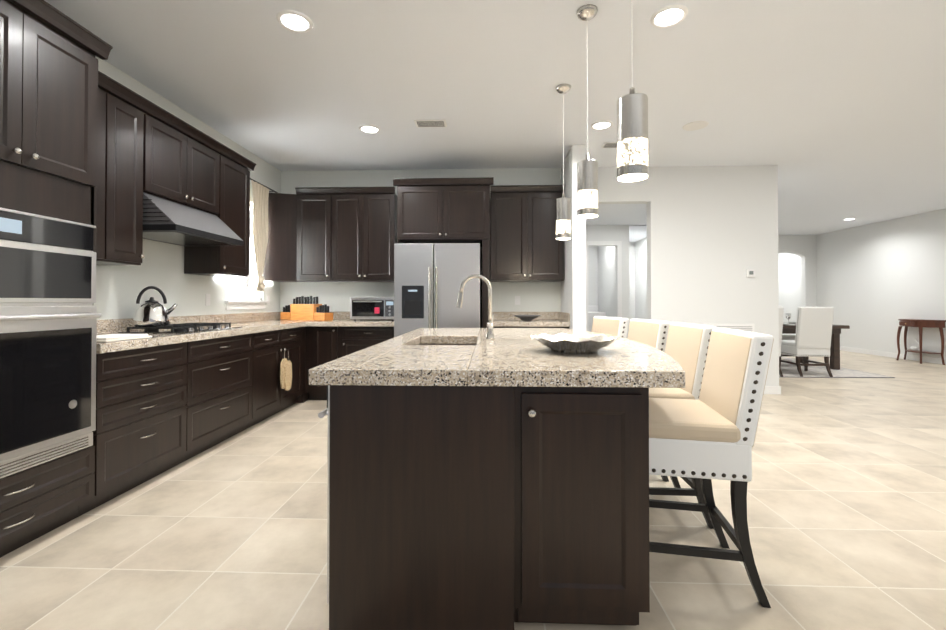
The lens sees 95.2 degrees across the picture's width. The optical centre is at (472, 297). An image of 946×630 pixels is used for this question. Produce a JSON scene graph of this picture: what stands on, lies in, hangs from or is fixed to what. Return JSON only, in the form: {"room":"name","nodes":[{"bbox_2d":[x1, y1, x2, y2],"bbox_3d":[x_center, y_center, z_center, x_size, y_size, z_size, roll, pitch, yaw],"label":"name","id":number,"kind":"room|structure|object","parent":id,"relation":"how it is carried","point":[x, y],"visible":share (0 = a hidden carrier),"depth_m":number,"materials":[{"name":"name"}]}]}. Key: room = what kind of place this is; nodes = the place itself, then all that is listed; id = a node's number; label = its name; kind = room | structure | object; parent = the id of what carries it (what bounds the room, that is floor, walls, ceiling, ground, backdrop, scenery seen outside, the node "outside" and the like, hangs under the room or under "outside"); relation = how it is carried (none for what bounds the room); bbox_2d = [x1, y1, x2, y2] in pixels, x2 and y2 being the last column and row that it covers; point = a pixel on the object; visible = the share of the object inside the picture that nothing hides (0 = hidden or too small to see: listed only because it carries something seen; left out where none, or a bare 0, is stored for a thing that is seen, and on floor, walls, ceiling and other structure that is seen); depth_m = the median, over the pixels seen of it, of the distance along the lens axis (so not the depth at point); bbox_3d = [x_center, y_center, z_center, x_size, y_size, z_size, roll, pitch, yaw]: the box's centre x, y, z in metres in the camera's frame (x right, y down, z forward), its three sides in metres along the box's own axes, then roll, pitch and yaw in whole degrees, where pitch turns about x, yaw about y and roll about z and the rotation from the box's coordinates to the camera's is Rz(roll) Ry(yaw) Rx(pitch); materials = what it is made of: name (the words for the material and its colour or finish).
{"room":"dining room and kitchen","nodes":[
{"label":"dining room and kitchen","id":0,"kind":"room"},
{"bbox_2d":[93,56,280,319],"bbox_3d":[-2.733,-0.264,2.275,0.150,2.880,7.100,0,-1,2],"label":"wall","id":1,"kind":"structure","parent":0,"point":[119,288],"depth_m":3.70,"materials":[{"name":"white paint"}]},
{"bbox_2d":[0,0,103,227],"bbox_3d":[-2.354,-0.854,1.966,0.626,0.925,0.760,0,-1,2],"label":"upper cabinet","id":2,"kind":"object","parent":1,"relation":"attached to","point":[83,140],"depth_m":2.08,"materials":[{"name":"black wood"}]},
{"bbox_2d":[0,207,101,478],"bbox_3d":[-2.301,0.197,1.954,0.679,1.172,0.730,0,-1,2],"label":"wall oven","id":3,"kind":"object","parent":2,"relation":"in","point":[49,315],"visible":1,"depth_m":2.04,"materials":[{"name":"silver metal"}]},
{"bbox_2d":[93,76,111,263],"bbox_3d":[-2.481,-0.806,2.539,0.327,1.150,0.373,0,-1,2],"label":"upper cabinet","id":4,"kind":"object","parent":1,"relation":"attached to","point":[102,237],"depth_m":2.73,"materials":[{"name":"black wood"}]},
{"bbox_2d":[96,80,147,265],"bbox_3d":[-2.469,-0.803,2.876,0.327,1.150,0.300,0,-1,2],"label":"upper cabinet","id":5,"kind":"object","parent":1,"relation":"attached to","point":[129,109],"depth_m":2.89,"materials":[{"name":"black wood"}]},
{"bbox_2d":[97,313,251,331],"bbox_3d":[-2.592,0.210,3.648,0.020,0.100,2.596,0,-1,2],"label":"backsplash","id":6,"kind":"structure","parent":1,"relation":"attached to","point":[102,325],"depth_m":3.84,"materials":[{"name":"beige stone"}]},
{"bbox_2d":[148,100,223,215],"bbox_3d":[-2.447,-1.057,3.453,0.327,0.630,0.840,0,-1,2],"label":"upper cabinet","id":7,"kind":"object","parent":1,"relation":"attached to","point":[186,166],"depth_m":3.41,"materials":[{"name":"black wood"}]},
{"bbox_2d":[143,192,243,245],"bbox_3d":[-2.335,-0.602,3.443,0.550,0.276,0.835,0,-1,2],"label":"range hood","id":8,"kind":"object","parent":1,"relation":"attached to","point":[167,221],"visible":0.69,"depth_m":3.28,"materials":[{"name":"silver metal"}]},
{"bbox_2d":[205,294,209,305],"bbox_3d":[-2.581,0.018,4.203,0.006,0.115,0.070,0,-1,2],"label":"electrical outlet","id":9,"kind":"object","parent":1,"relation":"attached to","point":[207,299],"visible":1,"depth_m":4.19,"materials":[{"name":"white plastic"}]},
{"bbox_2d":[184,148,251,276],"bbox_3d":[-2.421,-0.791,4.117,0.327,1.150,0.485,0,-1,2],"label":"upper cabinet","id":10,"kind":"object","parent":1,"relation":"attached to","point":[217,261],"depth_m":4.07,"materials":[{"name":"black wood"}]},
{"bbox_2d":[224,203,268,309],"bbox_3d":[-2.597,-0.483,4.884,0.165,1.230,0.820,0,-1,2],"label":"window","id":11,"kind":"structure","parent":1,"relation":"in","point":[238,298],"depth_m":5.00,"materials":[{"name":"white glass"}]},
{"bbox_2d":[250,178,277,192],"bbox_3d":[-2.519,-1.329,4.829,0.083,0.017,1.200,0,-1,2],"label":"curtain rod","id":12,"kind":"object","parent":1,"relation":"attached to","point":[265,186],"visible":0.38,"depth_m":5.19,"materials":[{"name":"black metal"}]},
{"bbox_2d":[242,217,251,290],"bbox_3d":[-2.479,-0.700,4.731,0.083,1.240,0.140,0,-1,2],"label":"curtain","id":13,"kind":"object","parent":12,"relation":"hanging from","point":[247,282],"visible":0.27,"depth_m":4.71,"materials":[{"name":"white fabric"}]},
{"bbox_2d":[251,180,268,290],"bbox_3d":[-2.468,-0.697,5.021,0.083,1.240,0.400,0,-1,2],"label":"curtain","id":14,"kind":"object","parent":12,"relation":"hanging from","point":[260,222],"visible":1,"depth_m":5.00,"materials":[{"name":"beige fabric"}]},
{"bbox_2d":[252,313,279,320],"bbox_3d":[-2.531,0.226,5.293,0.020,0.100,0.696,0,-1,2],"label":"backsplash","id":15,"kind":"structure","parent":1,"relation":"attached to","point":[255,316],"depth_m":5.25,"materials":[{"name":"beige stone"}]},
{"bbox_2d":[263,189,307,281],"bbox_3d":[-2.357,-0.745,5.446,0.357,1.074,0.437,0,-1,2],"label":"upper cabinet","id":16,"kind":"object","parent":1,"relation":"attached to","point":[280,258],"depth_m":5.30,"materials":[{"name":"black wood"}]},
{"bbox_2d":[0,350,945,629],"bbox_3d":[3.062,1.243,5.993,11.550,0.060,15.000,0,-1,2],"label":"floor","id":17,"kind":"structure","parent":0,"point":[846,506],"depth_m":2.12,"materials":[{"name":"tile"}]},
{"bbox_2d":[0,444,95,557],"bbox_3d":[-2.354,0.981,1.948,0.626,0.385,0.760,0,-1,2],"label":"base cabinet","id":18,"kind":"object","parent":17,"relation":"on","point":[35,501],"depth_m":2.07,"materials":[{"name":"black wood"}]},
{"bbox_2d":[92,344,191,506],"bbox_3d":[-2.326,0.743,2.681,0.626,0.875,0.698,0,-1,2],"label":"base cabinet","id":19,"kind":"object","parent":17,"relation":"on","point":[143,431],"depth_m":2.62,"materials":[{"name":"black wood"}]},
{"bbox_2d":[96,320,305,355],"bbox_3d":[-2.280,0.287,3.635,0.646,0.054,2.596,0,-1,2],"label":"countertop","id":20,"kind":"structure","parent":19,"relation":"on","point":[157,340],"depth_m":3.08,"materials":[{"name":"beige stone"}]},
{"bbox_2d":[96,334,151,341],"bbox_3d":[-2.147,0.236,2.563,0.240,0.024,0.330,0,-1,2],"label":"towel","id":21,"kind":"object","parent":20,"relation":"on","point":[110,337],"visible":0.69,"depth_m":2.53,"materials":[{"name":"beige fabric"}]},
{"bbox_2d":[118,323,242,332],"bbox_3d":[-2.288,0.236,3.454,0.470,0.042,0.760,0,-1,2],"label":"cooktop","id":22,"kind":"object","parent":20,"relation":"in","point":[185,328],"visible":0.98,"depth_m":3.27,"materials":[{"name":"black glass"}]},
{"bbox_2d":[133,286,176,326],"bbox_3d":[-2.400,0.061,3.240,0.246,0.301,0.224,0,-1,2],"label":"kettle","id":23,"kind":"object","parent":22,"relation":"on","point":[151,312],"visible":1,"depth_m":3.18,"materials":[{"name":"silver metal"}]},
{"bbox_2d":[192,332,255,456],"bbox_3d":[-2.297,0.750,3.449,0.626,0.875,0.840,0,-1,2],"label":"base cabinet","id":24,"kind":"object","parent":17,"relation":"on","point":[223,371],"depth_m":3.43,"materials":[{"name":"black wood"}]},
{"bbox_2d":[256,328,302,423],"bbox_3d":[-2.260,0.760,4.413,0.626,0.875,1.090,0,-1,2],"label":"base cabinet","id":25,"kind":"object","parent":17,"relation":"on","point":[271,399],"depth_m":4.30,"materials":[{"name":"black wood"}]},
{"bbox_2d":[280,350,291,390],"bbox_3d":[-1.897,0.742,4.385,0.024,0.410,0.216,0,-1,2],"label":"oven mitts","id":26,"kind":"object","parent":25,"relation":"hanging from","point":[285,373],"visible":1,"depth_m":4.37,"materials":[{"name":"fabric"}]},
{"bbox_2d":[297,327,303,402],"bbox_3d":[-2.236,0.769,5.302,0.607,0.875,0.685,0,-1,2],"label":"base cabinet","id":27,"kind":"object","parent":17,"relation":"on","point":[300,399],"depth_m":4.95,"materials":[{"name":"black wood"}]},
{"bbox_2d":[304,325,339,401],"bbox_3d":[-1.732,0.769,5.307,0.400,0.875,0.637,0,-1,2],"label":"base cabinet","id":28,"kind":"object","parent":17,"relation":"on","point":[321,342],"depth_m":5.00,"materials":[{"name":"black wood"}]},
{"bbox_2d":[252,321,393,324],"bbox_3d":[-1.705,0.303,5.271,1.672,0.054,0.716,0,-1,2],"label":"countertop","id":29,"kind":"structure","parent":28,"relation":"on","point":[307,322],"depth_m":4.91,"materials":[{"name":"beige stone"}]},
{"bbox_2d":[280,296,332,320],"bbox_3d":[-2.068,0.126,5.354,0.754,0.299,0.143,0,-1,26],"label":"knife block","id":30,"kind":"object","parent":29,"relation":"on","point":[305,308],"visible":1,"depth_m":5.28,"materials":[{"name":"brown wood"}]},
{"bbox_2d":[350,297,393,320],"bbox_3d":[-1.191,0.132,5.326,0.560,0.285,0.398,0,-1,2],"label":"toaster oven","id":31,"kind":"object","parent":29,"relation":"on","point":[361,308],"visible":0.83,"depth_m":5.17,"materials":[{"name":"silver metal"}]},
{"bbox_2d":[340,325,393,357],"bbox_3d":[-1.200,0.769,5.287,0.665,0.875,0.637,0,-1,2],"label":"base cabinet","id":32,"kind":"object","parent":17,"relation":"on","point":[353,338],"depth_m":4.98,"materials":[{"name":"black wood"}]},
{"bbox_2d":[394,243,480,336],"bbox_3d":[-0.369,0.313,5.003,0.917,1.780,0.957,0,-1,2],"label":"fridge","id":33,"kind":"object","parent":17,"relation":"on","point":[429,278],"visible":0.48,"depth_m":4.59,"materials":[{"name":"silver metal"}]},
{"bbox_2d":[318,388,649,629],"bbox_3d":[0.061,0.742,2.583,1.161,0.875,2.292,0,-1,2],"label":"kitchen island","id":34,"kind":"object","parent":17,"relation":"on","point":[476,480],"depth_m":1.45,"materials":[{"name":"black wood"}]},
{"bbox_2d":[309,328,480,387],"bbox_3d":[-0.240,0.276,2.598,0.532,0.054,2.336,0,-1,2],"label":"island countertop","id":35,"kind":"structure","parent":34,"relation":"on","point":[402,361],"depth_m":1.55,"materials":[{"name":"beige stone"}]},
{"bbox_2d":[421,340,476,343],"bbox_3d":[-0.168,0.398,2.551,0.401,0.213,0.637,0,-1,2],"label":"sink","id":36,"kind":"object","parent":35,"relation":"in","point":[422,341],"depth_m":2.86,"materials":[{"name":"beige stone"}]},
{"bbox_2d":[456,274,494,339],"bbox_3d":[0.017,0.053,2.623,0.233,0.391,0.110,0,-1,2],"label":"faucet","id":37,"kind":"object","parent":35,"relation":"on","point":[489,333],"visible":1,"depth_m":2.59,"materials":[{"name":"silver metal"}]},
{"bbox_2d":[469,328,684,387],"bbox_3d":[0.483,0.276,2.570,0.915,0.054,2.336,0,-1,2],"label":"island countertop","id":38,"kind":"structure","parent":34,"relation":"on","point":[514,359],"depth_m":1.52,"materials":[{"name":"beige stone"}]},
{"bbox_2d":[531,333,619,353],"bbox_3d":[0.459,0.208,1.959,0.404,0.068,0.404,0,-1,2],"label":"bowl","id":39,"kind":"object","parent":38,"relation":"on","point":[582,343],"visible":1,"depth_m":1.88,"materials":[{"name":"silver metal"}]},
{"bbox_2d":[493,325,569,328],"bbox_3d":[0.659,0.768,5.217,0.895,0.875,0.637,0,-1,2],"label":"base cabinet","id":40,"kind":"object","parent":17,"relation":"on","point":[494,326],"depth_m":4.90,"materials":[{"name":"black wood"}]},
{"bbox_2d":[493,321,569,324],"bbox_3d":[0.660,0.302,5.216,0.898,0.054,0.647,0,-1,2],"label":"countertop","id":41,"kind":"structure","parent":40,"relation":"on","point":[494,322],"depth_m":4.90,"materials":[{"name":"beige stone"}]},
{"bbox_2d":[514,315,540,320],"bbox_3d":[0.656,0.241,5.213,0.330,0.066,0.330,0,-1,2],"label":"bowl","id":42,"kind":"object","parent":41,"relation":"on","point":[527,317],"visible":0.98,"depth_m":5.12,"materials":[{"name":"grey metal"}]},
{"bbox_2d":[588,306,605,331],"bbox_3d":[2.232,0.698,8.517,0.600,1.080,0.670,0,-1,2],"label":"washer","id":43,"kind":"object","parent":17,"relation":"on","point":[593,312],"visible":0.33,"depth_m":8.19,"materials":[{"name":"white"}]},
{"bbox_2d":[591,316,628,337],"bbox_3d":[0.906,0.674,3.507,0.534,1.030,0.469,0,-1,-11],"label":"bar stool","id":44,"kind":"object","parent":17,"relation":"on","point":[615,326],"visible":0.19,"depth_m":3.45,"materials":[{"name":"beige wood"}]},
{"bbox_2d":[627,319,670,481],"bbox_3d":[0.997,0.668,2.978,0.535,1.030,0.469,0,-1,-4],"label":"bar stool","id":45,"kind":"object","parent":17,"relation":"on","point":[653,333],"visible":0.25,"depth_m":2.87,"materials":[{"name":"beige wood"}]},
{"bbox_2d":[649,322,717,528],"bbox_3d":[1.001,0.663,2.433,0.546,1.030,0.482,0,-1,2],"label":"bar stool","id":46,"kind":"object","parent":17,"relation":"on","point":[687,345],"visible":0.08,"depth_m":2.24,"materials":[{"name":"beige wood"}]},
{"bbox_2d":[649,328,773,607],"bbox_3d":[0.918,0.657,1.891,0.535,1.030,0.469,0,-1,11],"label":"bar stool","id":47,"kind":"object","parent":17,"relation":"on","point":[708,436],"visible":0.69,"depth_m":1.68,"materials":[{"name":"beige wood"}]},
{"bbox_2d":[779,357,894,377],"bbox_3d":[5.225,1.227,7.987,2.460,0.012,2.790,0,-1,2],"label":"dining rug","id":48,"kind":"object","parent":17,"relation":"on","point":[789,370],"visible":0.41,"depth_m":7.00,"materials":[{"name":"grey fabric"}]},
{"bbox_2d":[779,307,783,376],"bbox_3d":[4.533,0.675,6.905,0.510,1.070,0.586,0,-1,2],"label":"dining chair","id":49,"kind":"object","parent":48,"relation":"on","point":[781,312],"visible":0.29,"depth_m":6.64,"materials":[{"name":"white fabric"}]},
{"bbox_2d":[779,306,795,356],"bbox_3d":[6.037,0.691,8.575,0.510,1.070,0.586,0,-1,2],"label":"dining chair","id":50,"kind":"object","parent":48,"relation":"on","point":[788,336],"visible":0.04,"depth_m":8.29,"materials":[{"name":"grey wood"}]},
{"bbox_2d":[780,307,833,376],"bbox_3d":[5.272,0.674,6.877,0.510,1.070,0.586,0,-1,2],"label":"dining chair","id":51,"kind":"object","parent":48,"relation":"on","point":[813,331],"visible":0.9,"depth_m":6.64,"materials":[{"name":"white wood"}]},
{"bbox_2d":[782,313,849,369],"bbox_3d":[5.205,0.746,7.738,2.200,0.944,1.000,0,-1,2],"label":"dining table","id":52,"kind":"object","parent":48,"relation":"on","point":[789,327],"visible":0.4,"depth_m":7.29,"materials":[{"name":"brown wood"}]},
{"bbox_2d":[896,319,945,364],"bbox_3d":[8.524,0.828,8.312,0.379,0.823,0.781,0,-1,2],"label":"console table","id":53,"kind":"object","parent":17,"relation":"on","point":[922,323],"visible":0.98,"depth_m":8.10,"materials":[{"name":"brown wood"}]},
{"bbox_2d":[910,339,918,350],"bbox_3d":[8.544,0.910,8.337,0.080,0.231,0.173,0,-1,2],"label":"swan figurine","id":54,"kind":"object","parent":53,"relation":"on","point":[914,348],"visible":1,"depth_m":8.32,"materials":[{"name":"white ceramic"}]},
{"bbox_2d":[44,0,945,234],"bbox_3d":[3.062,-1.697,6.022,11.550,0.060,15.000,0,-1,2],"label":"ceiling","id":55,"kind":"structure","parent":0,"point":[834,111],"depth_m":3.39,"materials":[{"name":"white paint"}]},
{"bbox_2d":[276,10,312,32],"bbox_3d":[-1.093,-1.694,2.652,0.210,0.010,0.210,0,-1,2],"label":"recessed light","id":56,"kind":"object","parent":55,"relation":"in","point":[295,21],"visible":1,"depth_m":2.64,"materials":[{"name":"white"}]},
{"bbox_2d":[359,125,379,133],"bbox_3d":[-1.031,-1.678,4.301,0.210,0.010,0.210,0,-1,2],"label":"recessed light","id":57,"kind":"object","parent":55,"relation":"in","point":[371,129],"visible":0.96,"depth_m":4.29,"materials":[{"name":"white"}]},
{"bbox_2d":[414,120,446,127],"bbox_3d":[-0.407,-1.679,4.162,0.300,0.010,0.160,0,-1,2],"label":"ceiling vent","id":58,"kind":"object","parent":55,"relation":"in","point":[430,123],"visible":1,"depth_m":4.15,"materials":[{"name":"white metal"}]},
{"bbox_2d":[555,84,570,239],"bbox_3d":[0.725,-1.081,3.463,0.124,1.218,0.124,0,-1,2],"label":"pendant light","id":59,"kind":"object","parent":55,"relation":"hanging from","point":[563,217],"visible":1,"depth_m":3.41,"materials":[{"name":"silver metal"}]},
{"bbox_2d":[576,4,597,217],"bbox_3d":[0.676,-1.090,2.554,0.124,1.218,0.124,0,-1,2],"label":"pendant light","id":60,"kind":"object","parent":55,"relation":"hanging from","point":[587,187],"visible":1,"depth_m":2.51,"materials":[{"name":"silver metal"}]},
{"bbox_2d":[591,121,612,129],"bbox_3d":[1.254,-1.679,4.206,0.210,0.010,0.210,0,-1,2],"label":"recessed light","id":61,"kind":"object","parent":55,"relation":"in","point":[600,125],"visible":1,"depth_m":4.21,"materials":[{"name":"white"}]},
{"bbox_2d":[601,142,616,147],"bbox_3d":[1.553,-1.674,4.728,0.260,0.010,0.160,0,-1,2],"label":"ceiling vent","id":62,"kind":"object","parent":55,"relation":"in","point":[609,145],"visible":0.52,"depth_m":4.73,"materials":[{"name":"white metal"}]},
{"bbox_2d":[617,0,647,181],"bbox_3d":[0.649,-1.098,1.764,0.124,1.218,0.124,0,-1,2],"label":"pendant light","id":63,"kind":"object","parent":55,"relation":"hanging from","point":[632,135],"visible":1,"depth_m":1.71,"materials":[{"name":"silver metal"}]},
{"bbox_2d":[650,4,687,27],"bbox_3d":[1.182,-1.695,2.606,0.210,0.010,0.210,0,-1,2],"label":"recessed light","id":64,"kind":"object","parent":55,"relation":"in","point":[669,16],"visible":1,"depth_m":2.60,"materials":[{"name":"white"}]},
{"bbox_2d":[682,121,708,130],"bbox_3d":[2.174,-1.680,4.219,0.230,0.007,0.230,0,-1,2],"label":"ceiling speaker","id":65,"kind":"object","parent":55,"relation":"attached to","point":[694,125],"visible":0.96,"depth_m":4.20,"materials":[{"name":"white"}]},
{"bbox_2d":[280,165,778,385],"bbox_3d":[0.659,-0.231,5.623,6.375,2.880,0.150,0,-1,2],"label":"wall","id":66,"kind":"structure","parent":0,"point":[712,234],"depth_m":5.48,"materials":[{"name":"white paint"}]},
{"bbox_2d":[296,187,339,281],"bbox_3d":[-1.958,-0.780,5.486,0.436,1.144,0.327,0,-1,2],"label":"upper cabinet","id":67,"kind":"object","parent":66,"relation":"attached to","point":[313,204],"depth_m":5.33,"materials":[{"name":"black wood"}]},
{"bbox_2d":[332,185,399,281],"bbox_3d":[-1.346,-0.780,5.463,0.789,1.144,0.327,0,-1,2],"label":"upper cabinet","id":68,"kind":"object","parent":66,"relation":"attached to","point":[335,234],"depth_m":5.30,"materials":[{"name":"black wood"}]},
{"bbox_2d":[280,313,559,320],"bbox_3d":[-0.693,0.229,5.582,3.630,0.100,0.020,0,-1,2],"label":"backsplash","id":69,"kind":"structure","parent":66,"relation":"attached to","point":[336,316],"depth_m":5.52,"materials":[{"name":"beige stone"}]},
{"bbox_2d":[396,177,483,248],"bbox_3d":[-0.368,-1.007,5.258,0.973,0.695,0.667,0,-1,2],"label":"upper cabinet","id":70,"kind":"object","parent":66,"relation":"attached to","point":[428,210],"depth_m":4.93,"materials":[{"name":"black wood"}]},
{"bbox_2d":[515,296,519,304],"bbox_3d":[0.573,0.031,5.545,0.070,0.115,0.006,0,-1,2],"label":"electrical outlet","id":71,"kind":"object","parent":66,"relation":"attached to","point":[517,300],"visible":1,"depth_m":5.54,"materials":[{"name":"white plastic"}]},
{"bbox_2d":[488,185,563,280],"bbox_3d":[0.662,-0.781,5.387,0.890,1.144,0.327,0,-1,2],"label":"upper cabinet","id":72,"kind":"object","parent":66,"relation":"attached to","point":[523,245],"depth_m":5.23,"materials":[{"name":"black wood"}]},
{"bbox_2d":[704,324,753,331],"bbox_3d":[3.226,0.588,5.435,0.620,0.520,0.014,0,-1,2],"label":"air vent","id":73,"kind":"object","parent":66,"relation":"in","point":[747,327],"visible":0.21,"depth_m":5.43,"materials":[{"name":"white metal"}]},
{"bbox_2d":[746,269,754,276],"bbox_3d":[3.496,-0.313,5.429,0.100,0.100,0.022,0,-1,2],"label":"thermostat","id":74,"kind":"object","parent":66,"relation":"attached to","point":[750,272],"visible":1,"depth_m":5.42,"materials":[{"name":"white plastic"}]},
{"bbox_2d":[764,386,779,393],"bbox_3d":[3.050,1.158,5.437,1.574,0.100,0.014,0,-1,2],"label":"baseboard","id":75,"kind":"structure","parent":66,"relation":"attached to","point":[772,389],"depth_m":5.40,"materials":[{"name":"white"}]},
{"bbox_2d":[560,145,646,338],"bbox_3d":[2.327,-0.217,7.011,2.295,2.880,4.650,0,-1,2],"label":"wall","id":76,"kind":"structure","parent":0,"point":[626,224],"depth_m":7.18,"materials":[{"name":"white paint"}]},
{"bbox_2d":[560,313,569,320],"bbox_3d":[1.098,0.225,5.190,0.020,0.100,0.627,0,-1,2],"label":"backsplash","id":77,"kind":"structure","parent":76,"relation":"attached to","point":[563,316],"depth_m":5.09,"materials":[{"name":"beige stone"}]},
{"bbox_2d":[586,241,621,330],"bbox_3d":[2.161,0.140,7.181,0.620,2.170,0.015,0,-1,2],"label":"door frame","id":78,"kind":"structure","parent":76,"relation":"attached to","point":[619,278],"depth_m":7.17,"materials":[{"name":"white"}]},
{"bbox_2d":[778,235,816,306],"bbox_3d":[6.089,-0.175,11.271,5.500,2.880,0.150,0,-1,2],"label":"wall","id":79,"kind":"structure","parent":0,"point":[803,247],"depth_m":11.10,"materials":[{"name":"white paint"}]},
{"bbox_2d":[778,209,945,358],"bbox_3d":[8.708,-0.229,5.793,0.150,2.880,15.000,0,-1,2],"label":"wall","id":80,"kind":"structure","parent":0,"point":[876,281],"depth_m":9.26,"materials":[{"name":"white paint"}]},
{"bbox_2d":[840,346,945,364],"bbox_3d":[8.617,1.158,5.533,0.014,0.100,11.100,0,-1,2],"label":"baseboard","id":81,"kind":"structure","parent":80,"relation":"attached to","point":[865,351],"depth_m":9.02,"materials":[{"name":"white wood"}]}
]}

